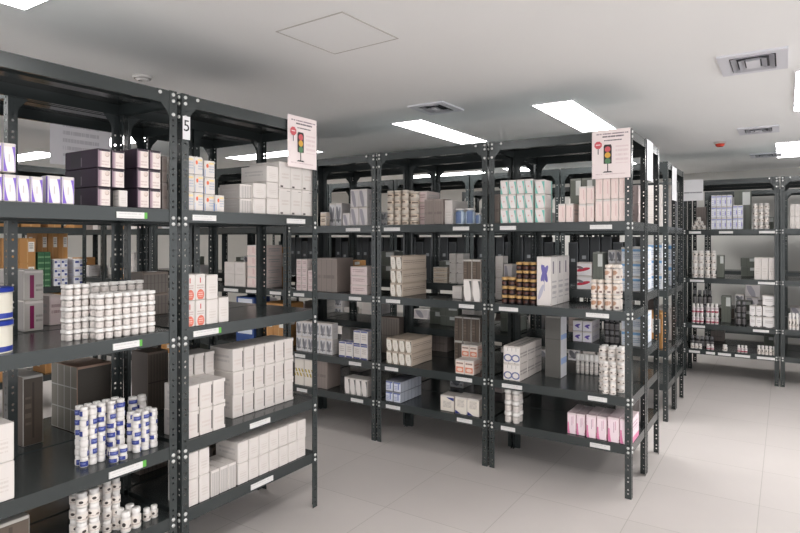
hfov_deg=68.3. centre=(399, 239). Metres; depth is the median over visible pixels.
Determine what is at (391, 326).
storage box
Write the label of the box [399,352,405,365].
box
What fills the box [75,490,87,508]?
medicine bottle
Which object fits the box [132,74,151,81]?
smoke detector
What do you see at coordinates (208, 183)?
box
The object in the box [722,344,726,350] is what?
jar
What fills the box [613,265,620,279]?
jar
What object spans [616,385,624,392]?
jar
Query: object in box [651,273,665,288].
box
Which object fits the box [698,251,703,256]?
jar
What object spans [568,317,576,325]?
storage box
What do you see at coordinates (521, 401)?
jar
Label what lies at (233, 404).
carton
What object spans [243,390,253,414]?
carton
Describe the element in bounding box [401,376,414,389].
box
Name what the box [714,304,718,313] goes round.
jar
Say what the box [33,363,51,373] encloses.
cardboard box
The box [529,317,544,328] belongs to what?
carton
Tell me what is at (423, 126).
recessed light
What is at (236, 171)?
shelf
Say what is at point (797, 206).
carton
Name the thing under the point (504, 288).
jar
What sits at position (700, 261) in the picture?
jar
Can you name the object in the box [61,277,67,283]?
box
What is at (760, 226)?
jar
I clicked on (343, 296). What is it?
shelf
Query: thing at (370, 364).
shelf
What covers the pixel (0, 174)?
box
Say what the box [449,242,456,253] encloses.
box
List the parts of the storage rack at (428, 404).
post, post, post, post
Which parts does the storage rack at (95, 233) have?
post, post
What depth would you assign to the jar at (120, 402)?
2.52 m
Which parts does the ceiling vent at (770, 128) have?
blade, blade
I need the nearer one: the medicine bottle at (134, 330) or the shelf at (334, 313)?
the medicine bottle at (134, 330)
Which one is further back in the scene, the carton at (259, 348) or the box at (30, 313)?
the carton at (259, 348)
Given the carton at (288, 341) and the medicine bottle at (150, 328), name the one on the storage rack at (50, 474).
the medicine bottle at (150, 328)
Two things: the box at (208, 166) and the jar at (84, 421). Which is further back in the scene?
the box at (208, 166)
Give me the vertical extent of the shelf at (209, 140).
0.055 m
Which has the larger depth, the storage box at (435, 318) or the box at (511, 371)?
the storage box at (435, 318)
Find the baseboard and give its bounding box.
[334,306,799,344]
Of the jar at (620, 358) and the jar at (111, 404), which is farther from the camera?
the jar at (620, 358)
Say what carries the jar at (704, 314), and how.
on the storage rack at (731, 351)
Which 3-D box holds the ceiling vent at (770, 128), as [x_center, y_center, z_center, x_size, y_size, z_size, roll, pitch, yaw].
[3.274,-0.990,5.387,0.320,0.020,0.360,0,0,33]
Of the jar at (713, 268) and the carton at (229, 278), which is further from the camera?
the jar at (713, 268)
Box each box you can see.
[0,142,1,171]
[0,143,15,172]
[0,174,1,200]
[0,238,18,263]
[0,268,42,300]
[0,512,28,532]
[2,174,16,201]
[2,368,42,446]
[12,300,42,331]
[16,175,29,202]
[19,224,39,226]
[19,238,34,262]
[19,263,34,268]
[27,233,46,251]
[28,176,42,202]
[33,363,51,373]
[35,252,43,286]
[40,224,60,227]
[41,175,60,203]
[43,293,61,325]
[44,252,50,286]
[47,233,57,258]
[51,259,60,267]
[51,268,60,276]
[51,277,60,285]
[52,357,110,432]
[58,234,67,258]
[60,176,73,204]
[61,259,67,267]
[61,268,66,276]
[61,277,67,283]
[65,148,110,170]
[65,168,110,188]
[66,225,81,227]
[67,267,84,275]
[67,276,81,283]
[68,259,84,267]
[72,257,94,264]
[74,187,109,205]
[86,225,92,229]
[86,265,107,276]
[109,150,123,169]
[109,169,123,189]
[110,188,148,207]
[111,168,148,189]
[122,148,148,169]
[131,271,167,292]
[132,347,167,410]
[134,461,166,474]
[148,150,160,170]
[148,170,159,189]
[149,189,160,208]
[153,292,167,314]
[159,156,166,182]
[160,183,166,208]
[161,343,168,351]
[167,192,193,209]
[168,155,193,174]
[168,174,193,192]
[179,256,203,266]
[179,274,194,300]
[179,300,194,326]
[185,264,207,273]
[185,343,210,348]
[189,273,204,299]
[193,156,202,174]
[193,175,202,192]
[193,193,202,210]
[194,299,204,325]
[203,160,213,177]
[203,177,214,194]
[203,194,213,210]
[209,444,215,456]
[214,195,223,211]
[236,257,243,261]
[236,295,269,303]
[236,329,255,340]
[247,245,255,255]
[247,256,255,265]
[247,266,255,276]
[247,277,255,287]
[264,245,281,255]
[264,255,281,266]
[264,266,281,276]
[264,276,281,287]
[264,300,282,335]
[273,301,302,345]
[281,247,284,285]
[291,237,295,272]
[295,358,303,385]
[296,237,307,266]
[296,267,301,274]
[296,283,301,290]
[296,320,304,335]
[296,335,301,350]
[297,259,301,266]
[297,275,301,282]
[302,241,307,258]
[302,259,314,266]
[302,267,311,274]
[302,275,307,282]
[302,283,307,290]
[302,320,311,336]
[302,336,307,351]
[304,359,311,386]
[305,300,311,307]
[308,237,311,258]
[308,284,314,290]
[308,321,317,336]
[308,337,311,351]
[317,257,352,292]
[317,321,323,337]
[317,338,319,352]
[317,361,339,388]
[320,212,328,225]
[320,322,330,338]
[320,338,325,353]
[326,322,337,338]
[326,338,337,354]
[330,203,335,225]
[331,237,334,256]
[335,237,348,256]
[335,300,348,306]
[335,306,348,311]
[336,203,349,225]
[339,339,352,356]
[342,241,348,257]
[343,213,350,225]
[345,374,356,393]
[346,340,353,357]
[350,207,359,225]
[350,265,376,275]
[350,285,376,294]
[350,375,362,394]
[351,189,358,207]
[351,276,373,284]
[353,260,365,265]
[354,329,367,344]
[354,344,360,358]
[355,237,361,259]
[356,376,368,395]
[359,189,376,207]
[359,207,381,224]
[361,329,373,345]
[361,345,373,359]
[362,237,373,265]
[362,377,373,396]
[369,242,373,265]
[376,237,383,264]
[381,251,402,264]
[381,265,390,278]
[381,315,403,352]
[382,212,388,220]
[382,306,389,313]
[384,237,400,250]
[386,378,398,390]
[386,390,393,401]
[387,333,411,350]
[387,350,392,363]
[390,283,396,296]
[391,255,399,268]
[391,269,396,282]
[393,333,416,351]
[393,351,398,364]
[394,379,407,391]
[394,390,407,402]
[396,255,425,268]
[396,281,425,296]
[397,268,425,282]
[399,334,424,352]
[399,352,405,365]
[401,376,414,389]
[406,335,431,352]
[406,348,431,366]
[408,388,414,399]
[409,375,420,386]
[414,237,423,254]
[414,307,429,317]
[414,385,420,396]
[416,242,423,254]
[418,191,439,202]
[418,214,424,224]
[419,202,424,213]
[424,237,430,278]
[425,199,433,223]
[430,307,439,310]
[430,311,440,323]
[432,335,454,351]
[433,266,448,271]
[433,272,448,277]
[433,277,448,282]
[434,199,447,223]
[435,237,440,263]
[439,260,449,266]
[440,308,461,316]
[441,237,456,260]
[441,316,454,325]
[441,391,460,411]
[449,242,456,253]
[450,381,470,387]
[454,340,462,364]
[455,314,468,340]
[455,392,474,414]
[456,357,469,373]
[457,237,476,258]
[462,342,474,356]
[463,259,474,279]
[463,315,478,341]
[464,279,471,301]
[465,358,479,374]
[467,394,484,416]
[470,343,481,357]
[472,259,484,279]
[472,279,484,301]
[472,315,484,342]
[478,237,484,258]
[492,387,504,392]
[495,194,500,222]
[496,237,507,255]
[500,180,508,194]
[500,209,508,222]
[501,195,507,208]
[501,312,526,317]
[501,315,526,331]
[503,361,526,381]
[504,264,516,276]
[504,342,526,363]
[505,242,507,255]
[508,194,517,208]
[509,180,516,193]
[509,209,516,222]
[513,340,534,360]
[517,179,524,193]
[517,194,524,208]
[517,208,524,222]
[519,337,540,356]
[521,237,523,261]
[524,237,532,270]
[525,179,535,193]
[525,194,536,208]
[525,208,534,222]
[527,358,534,377]
[534,354,540,372]
[535,179,551,194]
[535,194,551,208]
[535,208,551,222]
[537,256,556,305]
[539,237,552,255]
[544,242,562,255]
[545,315,566,377]
[552,255,568,302]
[557,256,562,303]
[558,204,565,221]
[566,204,578,221]
[567,404,584,433]
[568,242,578,284]
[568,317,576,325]
[568,349,582,360]
[570,178,581,203]
[573,318,587,330]
[573,331,582,341]
[576,406,593,435]
[577,262,592,275]
[577,275,592,289]
[579,186,586,203]
[579,204,586,221]
[579,237,589,261]
[582,178,594,185]
[583,319,599,331]
[583,329,598,342]
[586,406,604,438]
[587,186,595,203]
[587,204,595,221]
[590,237,600,261]
[593,252,607,283]
[595,179,603,199]
[595,200,603,221]
[597,408,614,440]
[601,237,618,263]
[603,178,610,198]
[603,199,611,221]
[608,250,615,262]
[608,408,624,442]
[611,178,618,198]
[611,199,618,221]
[613,242,624,249]
[616,250,621,262]
[619,178,628,198]
[619,199,628,220]
[620,411,638,443]
[621,247,651,261]
[621,261,651,276]
[621,275,651,291]
[621,310,651,329]
[621,326,651,346]
[627,237,639,246]
[633,185,643,203]
[633,204,643,221]
[648,243,665,257]
[648,298,656,303]
[648,304,656,309]
[648,309,665,348]
[651,258,665,273]
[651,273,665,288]
[668,243,670,263]
[668,264,670,285]
[696,207,706,229]
[711,195,716,206]
[711,207,715,217]
[711,218,715,229]
[711,330,724,340]
[716,195,721,206]
[716,207,721,217]
[716,218,721,228]
[717,255,724,276]
[719,306,734,318]
[721,295,730,322]
[722,195,726,206]
[722,206,726,217]
[722,218,726,228]
[727,195,732,206]
[727,206,732,217]
[727,218,732,228]
[733,205,737,216]
[733,217,737,228]
[734,190,751,228]
[735,294,744,300]
[736,300,752,310]
[736,310,749,319]
[738,205,743,216]
[738,217,743,228]
[741,257,753,266]
[741,267,753,275]
[745,285,759,296]
[745,296,760,304]
[750,304,755,315]
[750,316,755,326]
[756,305,761,316]
[756,316,761,327]
[763,217,773,228]
[763,294,773,306]
[763,306,773,317]
[763,317,773,327]
[764,334,773,345]
[790,305,799,315]
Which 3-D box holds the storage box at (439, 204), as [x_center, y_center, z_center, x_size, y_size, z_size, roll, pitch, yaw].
[0.328,-0.198,4.329,0.076,0.182,0.198,0,0,33]
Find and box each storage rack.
[0,50,176,532]
[0,94,191,524]
[0,164,85,389]
[68,225,110,359]
[103,182,168,359]
[124,93,316,532]
[144,186,224,304]
[147,130,260,518]
[154,170,247,347]
[204,180,281,299]
[217,166,319,408]
[252,173,350,405]
[273,184,348,300]
[288,153,405,440]
[326,168,433,422]
[329,180,402,315]
[355,188,430,316]
[377,142,512,466]
[394,175,484,315]
[410,159,534,442]
[418,184,504,350]
[462,190,525,313]
[470,169,573,300]
[489,128,645,499]
[492,179,586,359]
[517,139,658,473]
[526,187,606,329]
[547,194,615,329]
[561,161,675,421]
[579,167,683,408]
[599,181,686,367]
[609,235,687,342]
[684,176,778,386]
[689,183,779,370]
[705,189,780,356]
[780,176,799,386]
[782,184,799,351]
[785,189,799,343]
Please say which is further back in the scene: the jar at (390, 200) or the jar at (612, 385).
the jar at (390, 200)
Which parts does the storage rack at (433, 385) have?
post, post, post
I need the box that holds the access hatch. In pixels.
[275,11,398,53]
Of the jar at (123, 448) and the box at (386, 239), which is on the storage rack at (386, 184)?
the box at (386, 239)
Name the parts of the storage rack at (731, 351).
post, post, post, post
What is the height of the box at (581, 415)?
0.132 m
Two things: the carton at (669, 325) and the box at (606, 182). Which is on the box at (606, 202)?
the box at (606, 182)
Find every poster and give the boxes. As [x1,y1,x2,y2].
[288,114,316,169]
[592,127,629,178]
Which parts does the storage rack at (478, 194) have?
post, post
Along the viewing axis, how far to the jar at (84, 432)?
2.37 m
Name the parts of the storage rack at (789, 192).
post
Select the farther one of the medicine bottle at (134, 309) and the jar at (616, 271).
the jar at (616, 271)
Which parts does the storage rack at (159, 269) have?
post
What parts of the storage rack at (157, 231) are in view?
post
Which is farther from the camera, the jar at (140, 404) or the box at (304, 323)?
the box at (304, 323)
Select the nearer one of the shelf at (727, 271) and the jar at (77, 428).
the jar at (77, 428)
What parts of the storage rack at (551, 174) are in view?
post, post, post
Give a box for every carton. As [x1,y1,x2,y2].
[0,417,13,462]
[0,460,13,502]
[93,225,109,229]
[113,190,126,206]
[131,252,147,265]
[131,266,136,271]
[164,408,198,438]
[165,382,198,412]
[168,354,193,377]
[168,450,197,479]
[168,474,197,506]
[179,350,203,375]
[185,377,211,408]
[190,348,214,373]
[192,374,224,405]
[198,446,208,475]
[198,473,208,502]
[199,406,211,434]
[205,274,217,299]
[205,299,217,324]
[208,465,218,496]
[209,455,235,489]
[209,459,227,492]
[210,344,242,371]
[212,403,224,430]
[214,369,243,395]
[216,436,247,463]
[217,296,227,322]
[220,184,251,198]
[223,342,253,369]
[224,198,250,212]
[224,393,242,418]
[225,261,240,273]
[225,274,234,285]
[234,340,264,366]
[235,262,246,274]
[235,274,247,286]
[235,433,258,459]
[236,460,247,484]
[241,166,277,182]
[242,183,265,198]
[243,368,253,391]
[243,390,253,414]
[244,338,274,364]
[246,429,268,455]
[248,456,257,479]
[249,161,290,188]
[251,198,264,213]
[253,337,283,361]
[253,365,263,388]
[254,387,264,411]
[257,182,277,198]
[257,425,277,450]
[258,452,268,475]
[263,335,292,359]
[264,363,274,385]
[264,384,273,407]
[265,198,277,214]
[266,422,287,446]
[269,448,277,470]
[274,360,283,382]
[274,381,283,404]
[276,419,296,442]
[278,188,290,214]
[278,444,287,466]
[284,358,292,380]
[284,379,292,401]
[285,416,305,439]
[288,441,296,462]
[290,189,301,215]
[291,167,301,189]
[296,437,304,457]
[301,190,311,215]
[302,168,311,190]
[317,299,334,303]
[317,303,333,312]
[342,326,365,339]
[344,307,358,312]
[350,366,368,371]
[362,302,381,309]
[362,309,381,314]
[445,200,467,223]
[449,253,459,262]
[449,263,456,272]
[449,273,456,283]
[452,285,463,298]
[456,264,462,273]
[456,274,463,283]
[457,253,469,263]
[462,309,484,314]
[495,256,507,277]
[495,278,502,299]
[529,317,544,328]
[583,351,597,362]
[616,398,643,421]
[648,185,665,205]
[648,206,665,226]
[656,304,670,323]
[665,185,670,205]
[668,206,670,226]
[668,324,670,339]
[754,257,760,279]
[758,299,762,310]
[761,257,767,279]
[768,257,773,279]
[790,204,794,216]
[790,217,794,228]
[795,204,799,216]
[795,216,799,228]
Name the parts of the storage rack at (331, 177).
post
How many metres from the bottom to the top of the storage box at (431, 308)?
0.107 m
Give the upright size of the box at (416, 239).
0.455 m
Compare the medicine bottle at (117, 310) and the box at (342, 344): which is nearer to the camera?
the medicine bottle at (117, 310)
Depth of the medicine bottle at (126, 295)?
2.45 m
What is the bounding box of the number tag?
[183,116,189,139]
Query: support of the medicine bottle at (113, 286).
on the medicine bottle
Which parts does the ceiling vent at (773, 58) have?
blade, blade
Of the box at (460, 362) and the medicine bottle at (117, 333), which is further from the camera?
the box at (460, 362)
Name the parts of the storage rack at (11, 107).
post, post, post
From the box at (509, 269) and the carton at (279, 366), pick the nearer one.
the carton at (279, 366)
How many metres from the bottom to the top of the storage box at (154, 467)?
0.055 m
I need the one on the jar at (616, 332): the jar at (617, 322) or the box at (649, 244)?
the jar at (617, 322)
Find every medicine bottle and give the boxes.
[60,296,66,306]
[60,307,66,317]
[60,318,65,328]
[60,329,66,340]
[61,284,68,295]
[65,285,72,295]
[65,296,72,306]
[65,307,72,318]
[65,318,72,329]
[65,330,72,341]
[69,493,76,505]
[69,505,76,519]
[69,520,76,532]
[73,284,80,294]
[73,295,80,306]
[73,306,80,317]
[73,318,80,328]
[73,329,80,339]
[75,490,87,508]
[76,506,87,522]
[76,521,87,532]
[81,284,88,294]
[81,295,88,305]
[81,306,88,316]
[81,317,88,327]
[81,328,88,338]
[88,486,99,503]
[88,502,99,517]
[88,516,99,532]
[89,294,96,304]
[89,305,95,315]
[89,316,96,327]
[89,328,94,338]
[90,282,99,292]
[94,294,103,305]
[94,305,103,316]
[95,317,103,327]
[95,328,103,339]
[99,493,102,505]
[99,506,102,518]
[99,519,102,531]
[100,282,108,291]
[102,481,111,494]
[102,494,111,507]
[102,506,111,520]
[102,519,111,532]
[104,293,112,304]
[104,304,113,315]
[104,316,113,326]
[104,327,113,338]
[109,281,117,290]
[111,478,120,491]
[111,490,120,504]
[111,503,120,516]
[111,517,115,529]
[113,293,121,303]
[113,304,121,314]
[113,315,121,325]
[113,326,121,336]
[115,507,123,529]
[118,281,126,290]
[120,510,130,532]
[122,292,130,302]
[122,303,130,313]
[122,314,130,324]
[122,324,130,335]
[125,503,133,516]
[127,280,134,289]
[130,302,138,312]
[130,313,138,323]
[130,323,138,334]
[131,291,138,301]
[131,505,140,528]
[135,280,143,288]
[138,312,146,322]
[139,291,146,300]
[139,301,146,311]
[139,322,146,333]
[143,507,150,521]
[147,290,154,300]
[147,300,154,310]
[147,311,154,321]
[147,321,154,331]
[150,504,157,517]
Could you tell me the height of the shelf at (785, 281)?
0.055 m
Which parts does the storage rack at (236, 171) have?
post, post, post, post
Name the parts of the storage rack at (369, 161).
post, post, post, post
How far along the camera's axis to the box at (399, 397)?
4.43 m
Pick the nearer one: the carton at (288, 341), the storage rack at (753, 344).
the carton at (288, 341)
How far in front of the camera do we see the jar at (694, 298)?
6.83 m
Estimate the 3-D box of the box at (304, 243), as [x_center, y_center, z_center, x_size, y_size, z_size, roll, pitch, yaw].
[-1.102,0.231,7.401,0.088,0.405,0.281,0,0,33]
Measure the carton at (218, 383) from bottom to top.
0.120 m
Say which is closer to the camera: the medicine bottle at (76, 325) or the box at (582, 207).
the medicine bottle at (76, 325)
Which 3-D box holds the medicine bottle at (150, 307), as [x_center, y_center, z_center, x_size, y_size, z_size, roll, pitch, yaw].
[-1.082,0.290,2.563,0.035,0.044,0.036,0,0,27]
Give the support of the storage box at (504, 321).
on the storage rack at (433, 385)
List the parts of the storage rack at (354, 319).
post, post, post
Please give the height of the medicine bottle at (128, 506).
0.083 m
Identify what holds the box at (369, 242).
on the storage rack at (386, 184)
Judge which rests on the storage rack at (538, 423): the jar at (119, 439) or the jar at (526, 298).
the jar at (526, 298)
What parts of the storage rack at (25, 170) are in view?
post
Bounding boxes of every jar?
[74,405,82,415]
[74,416,79,425]
[75,426,79,435]
[75,436,79,445]
[75,446,79,455]
[75,455,79,465]
[79,406,88,416]
[79,426,88,437]
[79,436,88,447]
[79,446,88,457]
[79,456,88,467]
[80,416,88,426]
[88,404,96,414]
[88,424,96,434]
[88,434,96,444]
[88,444,96,454]
[88,453,96,464]
[89,414,96,424]
[97,402,105,412]
[97,412,105,422]
[97,422,105,432]
[97,432,105,441]
[97,441,105,451]
[97,451,105,461]
[102,398,109,408]
[106,419,115,428]
[106,437,115,447]
[107,400,115,410]
[107,410,115,419]
[107,428,115,437]
[109,447,118,455]
[109,455,118,462]
[115,416,124,426]
[116,398,124,407]
[116,407,124,416]
[116,425,124,435]
[116,434,124,444]
[118,444,127,452]
[118,452,127,459]
[126,410,134,419]
[126,420,132,427]
[126,427,132,435]
[127,435,131,442]
[127,443,131,450]
[128,396,137,403]
[128,403,137,410]
[132,412,140,420]
[132,420,140,428]
[132,428,140,436]
[132,436,140,444]
[132,444,140,452]
[137,394,146,401]
[137,401,145,408]
[140,426,149,434]
[141,410,149,418]
[141,418,149,426]
[141,434,148,442]
[141,441,149,449]
[149,407,157,416]
[149,416,157,423]
[149,424,157,431]
[149,431,157,439]
[149,439,157,447]
[387,191,394,197]
[387,198,394,204]
[387,204,394,210]
[387,211,394,217]
[387,218,394,224]
[395,190,401,196]
[395,197,401,203]
[395,204,401,210]
[395,211,401,217]
[395,218,401,224]
[402,190,408,196]
[402,197,408,203]
[402,204,408,210]
[402,211,408,217]
[402,218,408,224]
[410,198,419,204]
[410,205,419,210]
[410,218,419,224]
[411,191,419,197]
[411,211,419,217]
[455,209,464,223]
[465,208,474,223]
[475,213,480,223]
[502,277,507,285]
[502,286,507,294]
[502,295,507,303]
[505,389,511,399]
[505,399,511,410]
[505,411,511,422]
[509,277,514,285]
[509,286,514,294]
[509,295,514,303]
[512,390,519,401]
[512,401,519,412]
[512,412,519,423]
[516,262,522,269]
[516,270,522,278]
[516,279,522,286]
[516,287,522,295]
[516,296,522,303]
[519,399,522,410]
[519,410,522,421]
[523,262,529,269]
[523,271,529,278]
[523,279,529,287]
[523,287,529,295]
[523,296,529,304]
[530,262,536,270]
[530,271,536,278]
[530,279,536,287]
[530,288,536,295]
[530,296,536,304]
[576,353,579,372]
[580,353,584,372]
[585,354,588,373]
[589,354,593,374]
[591,279,596,293]
[591,294,596,308]
[594,355,598,374]
[597,280,603,294]
[597,295,603,309]
[599,345,606,353]
[599,353,606,360]
[602,361,608,367]
[602,368,608,374]
[602,374,608,380]
[602,381,608,387]
[602,387,608,393]
[605,265,611,279]
[605,280,611,294]
[605,295,611,309]
[605,320,608,330]
[605,331,608,343]
[608,346,615,353]
[608,354,615,361]
[609,362,615,368]
[609,369,615,374]
[609,375,615,381]
[609,382,615,388]
[609,388,615,394]
[610,320,613,330]
[610,331,613,343]
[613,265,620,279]
[613,280,620,294]
[613,295,620,310]
[615,320,618,330]
[615,331,618,344]
[616,264,622,278]
[616,347,624,354]
[616,355,624,362]
[616,362,624,369]
[616,370,624,377]
[616,377,624,385]
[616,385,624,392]
[619,280,622,294]
[619,295,622,309]
[690,335,694,344]
[692,290,696,304]
[692,303,695,312]
[692,313,695,322]
[693,257,697,263]
[693,264,697,270]
[693,271,697,277]
[695,335,699,344]
[696,303,699,312]
[696,313,699,322]
[697,290,701,304]
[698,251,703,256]
[698,257,703,263]
[698,264,703,270]
[698,271,703,277]
[700,304,703,313]
[700,313,703,322]
[700,336,703,346]
[702,290,706,305]
[703,306,705,320]
[705,257,709,263]
[705,264,709,270]
[705,271,709,277]
[705,336,708,346]
[706,303,709,313]
[706,313,709,323]
[707,290,711,305]
[710,303,713,313]
[710,314,713,323]
[711,264,715,270]
[711,271,715,277]
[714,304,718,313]
[714,314,718,323]
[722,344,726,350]
[736,301,740,312]
[736,313,740,324]
[742,302,745,313]
[742,314,745,325]
[753,203,757,209]
[753,216,757,222]
[757,345,760,353]
[758,203,763,209]
[758,210,763,215]
[758,216,763,222]
[758,223,763,228]
[764,203,768,209]
[764,216,768,222]
[768,346,771,354]
[788,313,791,329]
[792,313,794,329]
[795,313,798,329]
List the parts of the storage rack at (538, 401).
post, post, post, post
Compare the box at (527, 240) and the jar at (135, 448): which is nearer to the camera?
the jar at (135, 448)
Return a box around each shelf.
[0,50,163,115]
[0,94,168,137]
[0,164,65,176]
[0,201,168,222]
[0,221,168,225]
[0,227,84,233]
[0,326,173,371]
[0,367,51,389]
[0,430,173,519]
[18,310,168,334]
[18,409,163,455]
[25,460,167,524]
[29,493,173,532]
[43,286,62,292]
[68,230,101,234]
[86,274,110,281]
[105,229,168,234]
[105,278,168,281]
[129,98,287,142]
[129,210,312,226]
[129,449,312,520]
[147,133,251,148]
[153,304,314,339]
[155,228,210,233]
[157,225,247,227]
[157,393,312,452]
[158,268,168,274]
[167,174,240,181]
[168,281,224,287]
[168,301,255,309]
[192,332,235,344]
[204,234,246,234]
[210,270,224,277]
[218,180,241,186]
[218,227,317,233]
[218,285,295,295]
[218,336,295,348]
[221,166,319,177]
[289,289,389,302]
[291,225,381,233]
[291,273,296,281]
[293,345,386,368]
[293,362,347,368]
[293,377,385,405]
[310,311,349,320]
[314,185,347,192]
[317,155,405,173]
[317,175,349,180]
[327,233,417,233]
[327,313,429,328]
[330,168,432,177]
[331,234,389,234]
[334,180,402,190]
[340,366,431,383]
[359,313,402,316]
[379,293,501,310]
[379,356,502,384]
[379,390,504,426]
[381,188,430,192]
[381,224,481,232]
[381,278,429,286]
[385,144,510,166]
[397,233,465,234]
[400,175,484,187]
[414,322,532,342]
[417,159,532,171]
[421,378,532,402]
[422,184,499,189]
[426,279,492,292]
[431,347,503,364]
[467,190,499,197]
[474,233,560,233]
[477,169,571,182]
[491,301,644,320]
[491,407,644,453]
[495,221,644,231]
[495,370,644,406]
[496,179,568,185]
[498,131,644,157]
[517,329,657,356]
[522,393,657,430]
[524,145,657,164]
[526,223,657,232]
[541,357,657,388]
[552,187,569,194]
[565,227,674,233]
[567,162,674,178]
[569,284,657,300]
[599,329,682,346]
[602,234,670,234]
[627,360,682,377]
[633,168,682,179]
[633,182,670,184]
[649,343,674,356]
[649,373,674,390]
[659,287,674,296]
[668,283,682,291]
[677,228,682,233]
[684,229,773,234]
[684,275,776,285]
[684,318,776,333]
[684,342,776,360]
[692,274,753,276]
[694,337,772,348]
[703,177,772,187]
[703,186,773,190]
[708,235,741,235]
[708,329,773,335]
[710,190,773,197]
[710,269,740,274]
[782,278,799,286]
[782,325,799,335]
[782,344,799,351]
[782,350,799,363]
[785,229,799,233]
[785,276,799,278]
[787,176,799,184]
[787,184,799,187]
[788,271,799,276]
[790,189,799,194]
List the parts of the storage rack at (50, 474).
post, post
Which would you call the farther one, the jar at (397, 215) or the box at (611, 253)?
the jar at (397, 215)
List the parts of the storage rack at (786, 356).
post, post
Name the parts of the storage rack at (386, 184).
post, post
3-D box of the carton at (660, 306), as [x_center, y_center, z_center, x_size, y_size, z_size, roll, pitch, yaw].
[2.553,0.719,5.655,0.140,0.149,0.301,0,0,33]
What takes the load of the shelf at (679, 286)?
attached to the storage rack at (680, 175)
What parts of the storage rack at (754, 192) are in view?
post, post, post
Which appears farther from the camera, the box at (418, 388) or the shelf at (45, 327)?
the box at (418, 388)
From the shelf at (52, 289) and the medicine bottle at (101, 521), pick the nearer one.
the medicine bottle at (101, 521)
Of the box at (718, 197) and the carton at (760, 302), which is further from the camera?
the carton at (760, 302)
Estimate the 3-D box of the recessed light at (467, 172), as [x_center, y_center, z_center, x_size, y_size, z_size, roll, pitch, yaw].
[0.698,-0.996,9.103,1.320,0.008,0.320,0,0,33]
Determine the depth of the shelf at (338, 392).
4.76 m
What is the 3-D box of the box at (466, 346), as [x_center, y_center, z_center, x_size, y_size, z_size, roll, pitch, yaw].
[0.498,0.805,4.285,0.062,0.092,0.108,0,0,33]
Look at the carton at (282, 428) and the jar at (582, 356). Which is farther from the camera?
the jar at (582, 356)
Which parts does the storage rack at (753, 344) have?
post, post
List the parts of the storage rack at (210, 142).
post, post, post, post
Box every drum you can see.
[0,286,13,319]
[0,319,13,353]
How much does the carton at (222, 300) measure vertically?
0.121 m
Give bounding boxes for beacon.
[713,141,725,146]
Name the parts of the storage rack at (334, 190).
post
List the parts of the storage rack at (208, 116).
post, post, post, post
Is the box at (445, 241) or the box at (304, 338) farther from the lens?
the box at (445, 241)
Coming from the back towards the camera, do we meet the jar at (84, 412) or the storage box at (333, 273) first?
the storage box at (333, 273)
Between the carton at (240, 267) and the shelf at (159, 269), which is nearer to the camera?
the carton at (240, 267)
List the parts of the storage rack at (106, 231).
post, post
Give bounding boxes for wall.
[0,190,268,301]
[269,167,799,343]
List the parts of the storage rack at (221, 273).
post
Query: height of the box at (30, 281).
0.132 m
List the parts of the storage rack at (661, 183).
post, post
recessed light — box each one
[0,0,51,10]
[18,151,49,161]
[110,135,144,146]
[224,150,323,160]
[390,119,488,143]
[414,171,484,177]
[501,167,529,170]
[530,99,617,131]
[775,141,799,157]
[792,69,799,111]
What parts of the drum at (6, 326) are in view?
lid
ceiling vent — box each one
[407,101,463,114]
[716,46,787,76]
[737,125,779,134]
[749,152,781,157]
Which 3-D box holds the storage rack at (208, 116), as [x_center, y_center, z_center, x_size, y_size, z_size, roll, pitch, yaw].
[-0.915,0.444,3.153,0.455,2.200,0.925,0,0,33]
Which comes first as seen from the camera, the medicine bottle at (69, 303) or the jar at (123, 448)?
the medicine bottle at (69, 303)
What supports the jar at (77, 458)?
on the storage rack at (50, 474)
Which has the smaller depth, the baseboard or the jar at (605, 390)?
the jar at (605, 390)
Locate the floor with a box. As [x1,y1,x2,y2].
[0,310,799,532]
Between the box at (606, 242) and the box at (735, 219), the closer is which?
the box at (606, 242)
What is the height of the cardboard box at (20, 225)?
0.203 m
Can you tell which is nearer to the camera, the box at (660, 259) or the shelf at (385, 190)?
the box at (660, 259)
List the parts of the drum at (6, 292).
lid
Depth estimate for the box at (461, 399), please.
4.14 m
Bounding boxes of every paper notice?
[50,123,109,164]
[647,139,652,181]
[672,166,676,200]
[684,179,702,200]
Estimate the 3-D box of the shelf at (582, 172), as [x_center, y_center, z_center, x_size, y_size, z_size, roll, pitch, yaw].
[1.998,-0.625,5.415,0.909,0.055,0.444,0,0,33]
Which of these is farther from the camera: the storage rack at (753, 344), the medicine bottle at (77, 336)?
the storage rack at (753, 344)
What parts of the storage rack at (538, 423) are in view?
post, post, post, post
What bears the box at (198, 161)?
on the box at (198, 179)
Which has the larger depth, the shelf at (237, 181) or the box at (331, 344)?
the shelf at (237, 181)
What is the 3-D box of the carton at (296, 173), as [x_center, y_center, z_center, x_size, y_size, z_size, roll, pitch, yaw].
[-0.674,-0.348,3.354,0.238,0.144,0.086,0,0,33]
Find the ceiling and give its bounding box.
[0,0,799,193]
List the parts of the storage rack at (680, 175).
post, post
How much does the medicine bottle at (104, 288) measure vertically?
0.042 m
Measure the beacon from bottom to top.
0.049 m
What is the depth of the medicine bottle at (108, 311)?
2.39 m
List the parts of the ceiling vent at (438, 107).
blade, blade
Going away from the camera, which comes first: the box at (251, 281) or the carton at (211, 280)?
the carton at (211, 280)
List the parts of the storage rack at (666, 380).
post, post, post, post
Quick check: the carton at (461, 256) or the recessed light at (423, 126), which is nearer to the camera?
the carton at (461, 256)
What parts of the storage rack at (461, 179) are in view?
post, post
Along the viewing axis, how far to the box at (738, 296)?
8.05 m
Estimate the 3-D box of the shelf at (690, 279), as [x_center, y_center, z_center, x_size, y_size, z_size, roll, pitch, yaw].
[3.706,0.462,6.616,0.909,0.055,0.444,0,0,33]
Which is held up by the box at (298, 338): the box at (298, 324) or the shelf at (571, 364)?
the box at (298, 324)

